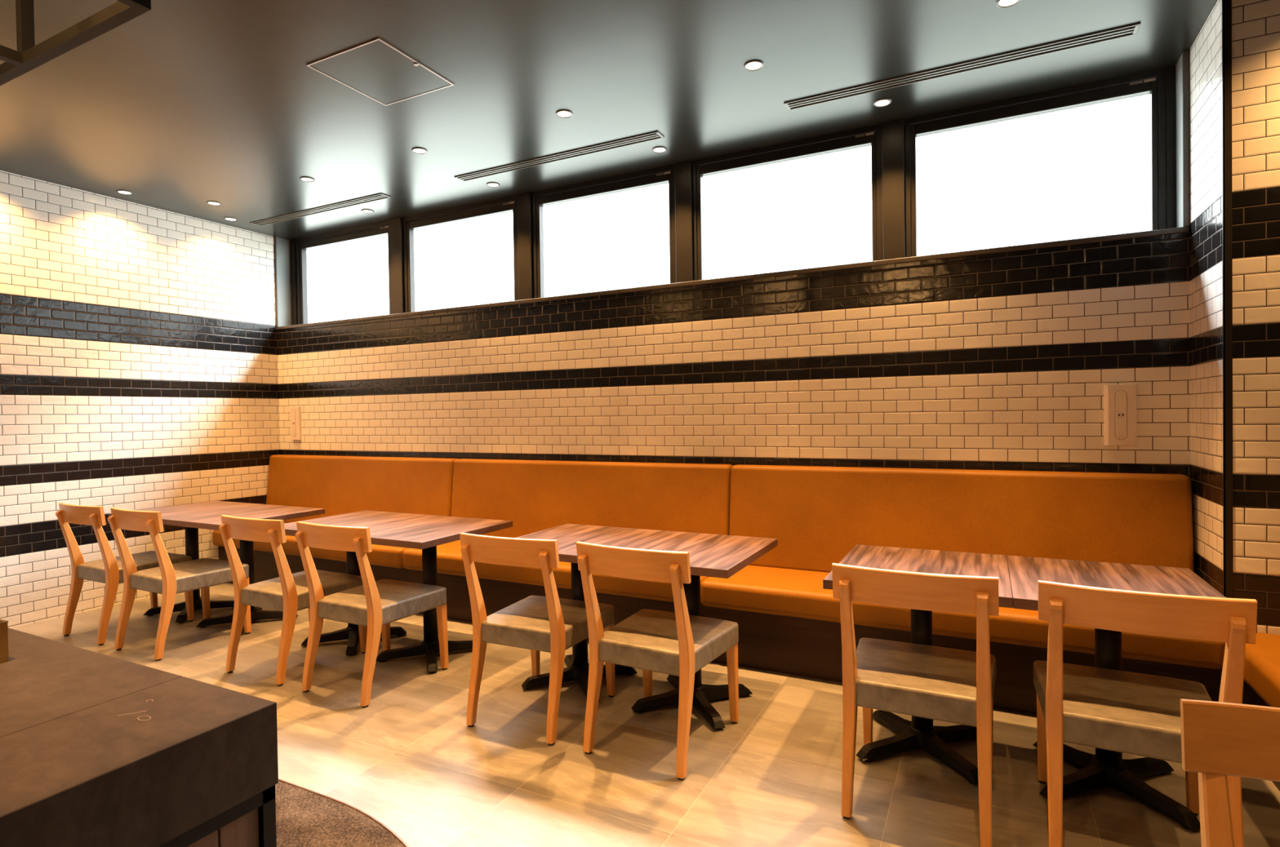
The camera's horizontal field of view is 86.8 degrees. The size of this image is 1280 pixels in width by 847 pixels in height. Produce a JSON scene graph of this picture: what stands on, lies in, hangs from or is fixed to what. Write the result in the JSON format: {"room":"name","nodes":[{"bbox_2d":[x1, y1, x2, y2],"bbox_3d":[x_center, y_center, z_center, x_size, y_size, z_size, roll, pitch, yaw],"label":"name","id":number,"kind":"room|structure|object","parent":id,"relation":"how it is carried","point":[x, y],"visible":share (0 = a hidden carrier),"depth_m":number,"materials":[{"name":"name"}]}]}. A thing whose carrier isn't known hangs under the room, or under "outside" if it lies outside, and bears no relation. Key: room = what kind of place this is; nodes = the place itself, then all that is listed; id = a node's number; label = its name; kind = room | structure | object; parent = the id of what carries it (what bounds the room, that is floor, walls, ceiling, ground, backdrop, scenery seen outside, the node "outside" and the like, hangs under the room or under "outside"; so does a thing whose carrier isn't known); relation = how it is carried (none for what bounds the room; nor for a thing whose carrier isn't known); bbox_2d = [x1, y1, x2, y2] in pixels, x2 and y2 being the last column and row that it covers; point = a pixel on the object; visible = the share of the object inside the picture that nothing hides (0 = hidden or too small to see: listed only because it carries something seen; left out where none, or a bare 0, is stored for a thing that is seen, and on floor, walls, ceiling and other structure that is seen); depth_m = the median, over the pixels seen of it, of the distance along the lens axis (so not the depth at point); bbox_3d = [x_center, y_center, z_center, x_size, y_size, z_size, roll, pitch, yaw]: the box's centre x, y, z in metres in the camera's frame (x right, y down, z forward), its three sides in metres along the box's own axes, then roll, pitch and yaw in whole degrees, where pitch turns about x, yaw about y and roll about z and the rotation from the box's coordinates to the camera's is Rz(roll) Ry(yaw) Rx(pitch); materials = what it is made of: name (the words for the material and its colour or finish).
{"room":"eatery","nodes":[
{"label":"eatery","id":0,"kind":"room"},
{"bbox_2d":[0,170,279,628],"bbox_3d":[-4.801,-0.124,3.158,0.150,2.961,6.600,0,1,27],"label":"wall","id":1,"kind":"structure","parent":0,"point":[139,367],"depth_m":4.93,"materials":[{"name":"tile"}]},
{"bbox_2d":[276,236,291,326],"bbox_3d":[-3.265,-1.267,6.179,0.162,0.804,0.220,0,1,27],"label":"trim","id":2,"kind":"structure","parent":1,"relation":"attached to","point":[283,260],"depth_m":6.11,"materials":[{"name":"white paint"}]},
{"bbox_2d":[0,0,1217,239],"bbox_3d":[-0.534,-1.718,1.038,9.700,0.160,7.050,0,1,27],"label":"ceiling","id":3,"kind":"structure","parent":0,"point":[180,106],"depth_m":3.33,"materials":[{"name":"paint"}]},
{"bbox_2d":[0,0,151,85],"bbox_3d":[-1.667,-1.194,1.292,1.360,0.861,0.620,0,1,27],"label":"rack","id":4,"kind":"object","parent":3,"relation":"hanging from","point":[28,56],"visible":1,"depth_m":1.41,"materials":[{"name":"black metal"}]},
{"bbox_2d":[115,190,132,195],"bbox_3d":[-3.660,-1.641,4.805,0.093,0.006,0.093,0,1,27],"label":"recessed light","id":5,"kind":"object","parent":3,"relation":"in","point":[122,192],"visible":1,"depth_m":4.80,"materials":[{"name":"paint"}]},
{"bbox_2d":[206,200,221,205],"bbox_3d":[-3.197,-1.652,5.076,0.093,0.006,0.093,0,1,27],"label":"recessed light","id":6,"kind":"object","parent":3,"relation":"in","point":[211,202],"visible":1,"depth_m":5.07,"materials":[{"name":"paint"}]},
{"bbox_2d":[223,217,237,221],"bbox_3d":[-3.315,-1.656,5.482,0.093,0.006,0.093,0,1,27],"label":"recessed light","id":7,"kind":"object","parent":3,"relation":"in","point":[230,219],"visible":1,"depth_m":5.48,"materials":[{"name":"paint"}]},
{"bbox_2d":[299,176,315,182],"bbox_3d":[-2.260,-1.659,4.599,0.093,0.006,0.093,0,1,27],"label":"recessed light","id":8,"kind":"object","parent":3,"relation":"in","point":[304,179],"visible":1,"depth_m":4.59,"materials":[{"name":"paint"}]},
{"bbox_2d":[249,193,391,226],"bbox_3d":[-2.531,-1.665,5.292,1.516,0.006,0.094,0,1,27],"label":"ceiling vent","id":9,"kind":"object","parent":3,"relation":"in","point":[380,196],"visible":1,"depth_m":5.26,"materials":[{"name":"metal"}]},
{"bbox_2d":[360,208,373,213],"bbox_3d":[-2.144,-1.671,5.325,0.093,0.006,0.093,0,1,27],"label":"recessed light","id":10,"kind":"object","parent":3,"relation":"in","point":[365,211],"visible":1,"depth_m":5.32,"materials":[{"name":"paint"}]},
{"bbox_2d":[306,37,454,106],"bbox_3d":[-1.223,-1.655,3.215,0.465,0.007,0.465,0,1,27],"label":"ceiling hatch","id":11,"kind":"object","parent":3,"relation":"attached to","point":[375,68],"visible":1,"depth_m":3.19,"materials":[{"name":"metal"}]},
{"bbox_2d":[411,147,427,154],"bbox_3d":[-1.347,-1.666,4.134,0.093,0.006,0.093,0,1,27],"label":"recessed light","id":12,"kind":"object","parent":3,"relation":"in","point":[417,150],"visible":1,"depth_m":4.13,"materials":[{"name":"paint"}]},
{"bbox_2d":[486,182,499,186],"bbox_3d":[-1.034,-1.679,4.760,0.093,0.006,0.093,0,1,27],"label":"recessed light","id":13,"kind":"object","parent":3,"relation":"in","point":[490,184],"visible":1,"depth_m":4.75,"materials":[{"name":"paint"}]},
{"bbox_2d":[454,131,664,181],"bbox_3d":[-0.559,-1.680,4.288,1.530,0.006,0.094,0,1,27],"label":"ceiling vent","id":14,"kind":"object","parent":3,"relation":"in","point":[655,135],"visible":1,"depth_m":4.25,"materials":[{"name":"metal"}]},
{"bbox_2d":[555,109,573,117],"bbox_3d":[-0.409,-1.673,3.657,0.093,0.006,0.093,0,1,27],"label":"recessed light","id":15,"kind":"object","parent":3,"relation":"in","point":[563,113],"visible":1,"depth_m":3.65,"materials":[{"name":"paint"}]},
{"bbox_2d":[652,146,666,152],"bbox_3d":[0.120,-1.688,4.173,0.093,0.006,0.093,0,1,27],"label":"recessed light","id":16,"kind":"object","parent":3,"relation":"in","point":[660,148],"visible":1,"depth_m":4.17,"materials":[{"name":"paint"}]},
{"bbox_2d":[743,59,764,71],"bbox_3d":[0.534,-1.680,3.177,0.093,0.006,0.093,0,1,27],"label":"recessed light","id":17,"kind":"object","parent":3,"relation":"in","point":[752,65],"visible":1,"depth_m":3.17,"materials":[{"name":"paint"}]},
{"bbox_2d":[872,98,891,106],"bbox_3d":[1.283,-1.697,3.581,0.093,0.006,0.093,0,1,27],"label":"recessed light","id":18,"kind":"object","parent":3,"relation":"in","point":[882,102],"visible":1,"depth_m":3.58,"materials":[{"name":"paint"}]},
{"bbox_2d":[783,22,1141,110],"bbox_3d":[1.462,-1.695,3.260,1.534,0.006,0.094,0,1,27],"label":"ceiling vent","id":19,"kind":"object","parent":3,"relation":"in","point":[1131,29],"visible":1,"depth_m":3.20,"materials":[{"name":"metal"}]},
{"bbox_2d":[995,0,1020,7],"bbox_3d":[1.472,-1.687,2.699,0.093,0.006,0.093,0,1,27],"label":"recessed light","id":20,"kind":"object","parent":3,"relation":"in","point":[1000,3],"visible":1,"depth_m":2.71,"materials":[{"name":"paint"}]},
{"bbox_2d":[11,582,1279,846],"bbox_3d":[-0.489,1.383,1.081,9.700,0.120,7.050,0,1,27],"label":"floor","id":21,"kind":"structure","parent":0,"point":[410,760],"depth_m":2.58,"materials":[{"name":"beige wood"}]},
{"bbox_2d":[55,502,194,645],"bbox_3d":[-3.291,0.903,4.339,0.482,0.830,0.560,0,1,27],"label":"dining chair","id":22,"kind":"object","parent":21,"relation":"on","point":[108,571],"visible":0.91,"depth_m":4.18,"materials":[{"name":"brown wood"}]},
{"bbox_2d":[107,507,251,661],"bbox_3d":[-2.754,0.899,4.066,0.482,0.830,0.560,0,1,27],"label":"dining chair","id":23,"kind":"object","parent":21,"relation":"on","point":[169,580],"visible":0.93,"depth_m":3.92,"materials":[{"name":"brown wood"}]},
{"bbox_2d":[108,501,266,623],"bbox_3d":[-3.108,0.952,4.699,0.605,0.718,0.718,0,1,27],"label":"dining table","id":24,"kind":"object","parent":21,"relation":"on","point":[192,548],"visible":0.57,"depth_m":4.67,"materials":[{"name":"brown wood"}]},
{"bbox_2d":[162,504,324,635],"bbox_3d":[-2.568,0.948,4.424,0.605,0.718,0.718,0,1,27],"label":"dining table","id":25,"kind":"object","parent":21,"relation":"on","point":[207,521],"visible":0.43,"depth_m":4.39,"materials":[{"name":"brown wood"}]},
{"bbox_2d":[218,515,367,686],"bbox_3d":[-1.877,0.891,3.687,0.482,0.830,0.560,0,1,27],"label":"dining chair","id":26,"kind":"object","parent":21,"relation":"on","point":[287,593],"visible":0.86,"depth_m":3.52,"materials":[{"name":"brown wood"}]},
{"bbox_2d":[212,454,458,583],"bbox_3d":[-2.418,0.784,5.314,2.119,1.016,0.624,0,1,27],"label":"bench","id":27,"kind":"object","parent":21,"relation":"on","point":[338,485],"visible":0.41,"depth_m":5.32,"materials":[{"name":"orange leather"}]},
{"bbox_2d":[212,523,407,568],"bbox_3d":[-2.442,0.919,5.264,2.119,0.139,0.508,0,1,27],"label":"seat cushion","id":28,"kind":"object","parent":27,"relation":"on","point":[381,556],"depth_m":4.90,"materials":[{"name":"orange leather"}]},
{"bbox_2d":[266,454,458,523],"bbox_3d":[-2.317,0.565,5.514,2.119,0.586,0.167,0,1,27],"label":"cushion","id":29,"kind":"object","parent":27,"relation":"on","point":[338,485],"depth_m":5.42,"materials":[{"name":"orange leather"}]},
{"bbox_2d":[275,778,408,846],"bbox_3d":[-1.737,1.330,1.550,2.950,0.008,2.056,0,1,27],"label":"floor mat","id":30,"kind":"object","parent":21,"relation":"on","point":[305,818],"visible":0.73,"depth_m":2.21,"materials":[{"name":"carpet"}]},
{"bbox_2d":[0,628,278,846],"bbox_3d":[-1.751,0.914,1.006,1.900,0.845,1.300,0,1,27],"label":"counter","id":31,"kind":"object","parent":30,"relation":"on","point":[97,749],"depth_m":1.05,"materials":[{"name":"stone"}]},
{"bbox_2d":[0,618,8,663],"bbox_3d":[-1.350,0.441,1.321,0.102,0.082,0.146,0,1,27],"label":"box","id":32,"kind":"object","parent":31,"relation":"on","point":[4,658],"visible":1,"depth_m":1.36,"materials":[{"name":"brown wood"}]},
{"bbox_2d":[284,510,434,656],"bbox_3d":[-1.709,0.940,4.043,0.605,0.718,0.718,0,1,27],"label":"dining table","id":33,"kind":"object","parent":21,"relation":"on","point":[366,518],"visible":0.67,"depth_m":4.01,"materials":[{"name":"brown wood"}]},
{"bbox_2d":[295,521,448,707],"bbox_3d":[-1.343,0.887,3.421,0.482,0.830,0.560,0,1,27],"label":"dining chair","id":34,"kind":"object","parent":21,"relation":"on","point":[373,605],"visible":0.97,"depth_m":3.28,"materials":[{"name":"brown wood"}]},
{"bbox_2d":[369,515,512,673],"bbox_3d":[-1.169,0.936,3.768,0.605,0.718,0.718,0,1,27],"label":"dining table","id":35,"kind":"object","parent":21,"relation":"on","point":[425,534],"visible":0.8,"depth_m":3.73,"materials":[{"name":"brown wood"}]},
{"bbox_2d":[459,533,615,746],"bbox_3d":[-0.445,0.880,3.037,0.482,0.830,0.560,0,1,25],"label":"dining chair","id":36,"kind":"object","parent":21,"relation":"on","point":[553,624],"visible":0.92,"depth_m":2.87,"materials":[{"name":"brown wood"}]},
{"bbox_2d":[403,458,732,641],"bbox_3d":[-0.513,0.769,4.344,2.152,1.016,0.624,0,1,27],"label":"bench","id":37,"kind":"object","parent":21,"relation":"on","point":[536,495],"visible":0.49,"depth_m":4.35,"materials":[{"name":"orange leather"}]},
{"bbox_2d":[403,540,709,602],"bbox_3d":[-0.537,0.904,4.295,2.152,0.139,0.508,0,1,27],"label":"seat cushion","id":38,"kind":"object","parent":37,"relation":"on","point":[450,562],"depth_m":4.08,"materials":[{"name":"orange leather"}]},
{"bbox_2d":[450,458,732,537],"bbox_3d":[-0.412,0.550,4.545,2.152,0.586,0.167,0,1,27],"label":"cushion","id":39,"kind":"object","parent":37,"relation":"on","point":[536,495],"depth_m":4.44,"materials":[{"name":"orange leather"}]},
{"bbox_2d":[515,524,663,702],"bbox_3d":[-0.301,0.929,3.369,0.605,0.718,0.718,0,1,27],"label":"dining table","id":40,"kind":"object","parent":21,"relation":"on","point":[566,535],"visible":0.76,"depth_m":3.34,"materials":[{"name":"brown wood"}]},
{"bbox_2d":[576,541,738,780],"bbox_3d":[0.086,0.875,2.770,0.482,0.830,0.560,0,1,29],"label":"dining chair","id":41,"kind":"object","parent":21,"relation":"on","point":[680,644],"visible":0.96,"depth_m":2.62,"materials":[{"name":"brown wood"}]},
{"bbox_2d":[620,530,777,729],"bbox_3d":[0.239,0.925,3.094,0.605,0.718,0.718,0,1,27],"label":"dining table","id":42,"kind":"object","parent":21,"relation":"on","point":[711,555],"visible":0.68,"depth_m":3.06,"materials":[{"name":"brown wood"}]},
{"bbox_2d":[831,563,998,846],"bbox_3d":[0.962,0.869,2.334,0.482,0.830,0.560,0,1,27],"label":"dining chair","id":43,"kind":"object","parent":21,"relation":"on","point":[948,685],"visible":0.98,"depth_m":2.17,"materials":[{"name":"brown wood"}]},
{"bbox_2d":[822,544,1013,785],"bbox_3d":[1.103,0.918,2.650,0.605,0.718,0.718,0,1,27],"label":"dining table","id":44,"kind":"object","parent":21,"relation":"on","point":[920,733],"visible":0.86,"depth_m":2.62,"materials":[{"name":"brown wood"}]},
{"bbox_2d":[700,464,1225,715],"bbox_3d":[1.422,0.755,3.360,2.186,1.016,0.624,0,1,27],"label":"bench","id":45,"kind":"object","parent":21,"relation":"on","point":[788,623],"visible":0.44,"depth_m":3.35,"materials":[{"name":"orange leather"}]},
{"bbox_2d":[728,464,1194,573],"bbox_3d":[1.522,0.535,3.560,2.186,0.586,0.167,0,1,27],"label":"cushion","id":46,"kind":"object","parent":45,"relation":"on","point":[816,515],"depth_m":3.45,"materials":[{"name":"orange leather"}]},
{"bbox_2d":[700,565,1225,669],"bbox_3d":[1.397,0.889,3.310,2.186,0.139,0.508,0,1,27],"label":"seat cushion","id":47,"kind":"object","parent":45,"relation":"on","point":[787,592],"depth_m":3.13,"materials":[{"name":"orange leather"}]},
{"bbox_2d":[1006,555,1257,831],"bbox_3d":[1.643,0.914,2.375,0.605,0.718,0.718,0,1,27],"label":"dining table","id":48,"kind":"object","parent":21,"relation":"on","point":[1106,768],"visible":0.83,"depth_m":2.35,"materials":[{"name":"brown wood"}]},
{"bbox_2d":[1033,580,1257,846],"bbox_3d":[1.487,0.865,2.067,0.482,0.830,0.560,0,1,28],"label":"dining chair","id":49,"kind":"object","parent":21,"relation":"on","point":[1133,713],"visible":0.85,"depth_m":1.92,"materials":[{"name":"brown wood"}]},
{"bbox_2d":[1180,699,1279,846],"bbox_3d":[1.035,0.888,0.836,0.482,0.830,0.560,0,1,27],"label":"dining chair","id":50,"kind":"object","parent":21,"relation":"on","point":[1220,740],"visible":1,"depth_m":1.12,"materials":[{"name":"brown wood"}]},
{"bbox_2d":[1242,632,1279,791],"bbox_3d":[2.191,0.799,1.693,0.690,0.950,1.900,0,1,27],"label":"bench","id":51,"kind":"object","parent":21,"relation":"on","point":[1261,681],"visible":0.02,"depth_m":2.38,"materials":[{"name":"orange leather"}]},
{"bbox_2d":[1243,632,1279,708],"bbox_3d":[2.161,0.897,1.710,0.620,0.145,1.900,0,1,27],"label":"seat cushion","id":52,"kind":"object","parent":51,"relation":"on","point":[1262,659],"depth_m":2.36,"materials":[{"name":"orange leather"}]},
{"bbox_2d":[277,232,1190,478],"bbox_3d":[-0.360,0.204,4.732,6.633,2.131,0.220,0,1,27],"label":"wall","id":53,"kind":"structure","parent":0,"point":[1001,361],"depth_m":3.94,"materials":[{"name":"tile"}]},
{"bbox_2d":[274,236,278,327],"bbox_3d":[-3.250,-1.265,6.044,0.020,0.804,0.012,0,1,27],"label":"trim","id":54,"kind":"structure","parent":53,"relation":"attached to","point":[275,237],"depth_m":6.04,"materials":[{"name":"white paint"}]},
{"bbox_2d":[290,406,301,439],"bbox_3d":[-3.004,-0.004,5.933,0.138,0.287,0.030,0,1,27],"label":"wall socket plate","id":55,"kind":"object","parent":53,"relation":"attached to","point":[295,411],"visible":1,"depth_m":5.92,"materials":[{"name":"white plastic"}]},
{"bbox_2d":[289,217,403,325],"bbox_3d":[-2.543,-1.273,5.883,1.394,0.805,0.102,0,1,27],"label":"window","id":56,"kind":"structure","parent":53,"relation":"in","point":[393,228],"depth_m":5.86,"materials":[{"name":"brown metal"}]},
{"bbox_2d":[401,192,532,312],"bbox_3d":[-1.375,-1.282,5.289,1.348,0.805,0.102,0,1,27],"label":"window","id":57,"kind":"structure","parent":53,"relation":"in","point":[519,205],"depth_m":5.14,"materials":[{"name":"brown metal"}]},
{"bbox_2d":[530,160,693,298],"bbox_3d":[-0.236,-1.291,4.709,1.328,0.805,0.102,0,1,27],"label":"window","id":58,"kind":"structure","parent":53,"relation":"in","point":[677,175],"depth_m":4.53,"materials":[{"name":"brown metal"}]},
{"bbox_2d":[275,226,1189,329],"bbox_3d":[-0.325,-0.874,4.675,6.501,0.026,0.210,0,1,27],"label":"trim","id":59,"kind":"structure","parent":53,"relation":"attached to","point":[1181,229],"depth_m":3.91,"materials":[{"name":"black tile"}]},
{"bbox_2d":[691,118,905,280],"bbox_3d":[0.901,-1.299,4.130,1.344,0.805,0.102,0,1,27],"label":"window","id":60,"kind":"structure","parent":53,"relation":"in","point":[886,140],"depth_m":3.89,"materials":[{"name":"brown metal"}]},
{"bbox_2d":[903,65,1176,257],"bbox_3d":[2.018,-1.308,3.569,1.276,0.805,0.090,0,1,27],"label":"window","id":61,"kind":"structure","parent":53,"relation":"in","point":[1159,84],"depth_m":3.40,"materials":[{"name":"brown metal"}]},
{"bbox_2d":[1104,384,1137,445],"bbox_3d":[2.295,-0.041,3.236,0.125,0.290,0.030,0,1,27],"label":"wall socket plate","id":62,"kind":"object","parent":53,"relation":"attached to","point":[1120,400],"visible":1,"depth_m":3.22,"materials":[{"name":"white plastic"}]},
{"bbox_2d":[1175,54,1182,227],"bbox_3d":[2.564,-1.311,3.212,0.022,0.804,0.220,0,1,27],"label":"trim","id":63,"kind":"structure","parent":53,"relation":"attached to","point":[1179,110],"depth_m":3.18,"materials":[{"name":"white paint"}]},
{"bbox_2d":[1182,49,1190,226],"bbox_3d":[2.511,-1.309,3.111,0.024,0.804,0.012,0,1,27],"label":"trim","id":64,"kind":"structure","parent":53,"relation":"attached to","point":[1185,54],"depth_m":3.11,"materials":[{"name":"white paint"}]},
{"bbox_2d":[1188,0,1279,635],"bbox_3d":[3.794,-0.239,2.373,2.917,2.961,0.800,0,1,27],"label":"wall pier","id":65,"kind":"object","parent":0,"point":[1255,24],"visible":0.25,"depth_m":2.65,"materials":[{"name":"tile"}]},
{"bbox_2d":[1222,0,1233,598],"bbox_3d":[2.324,-0.222,2.676,0.027,2.961,0.014,0,1,27],"label":"trim","id":66,"kind":"structure","parent":65,"relation":"attached to","point":[1227,242],"depth_m":2.67,"materials":[{"name":"black metal"}]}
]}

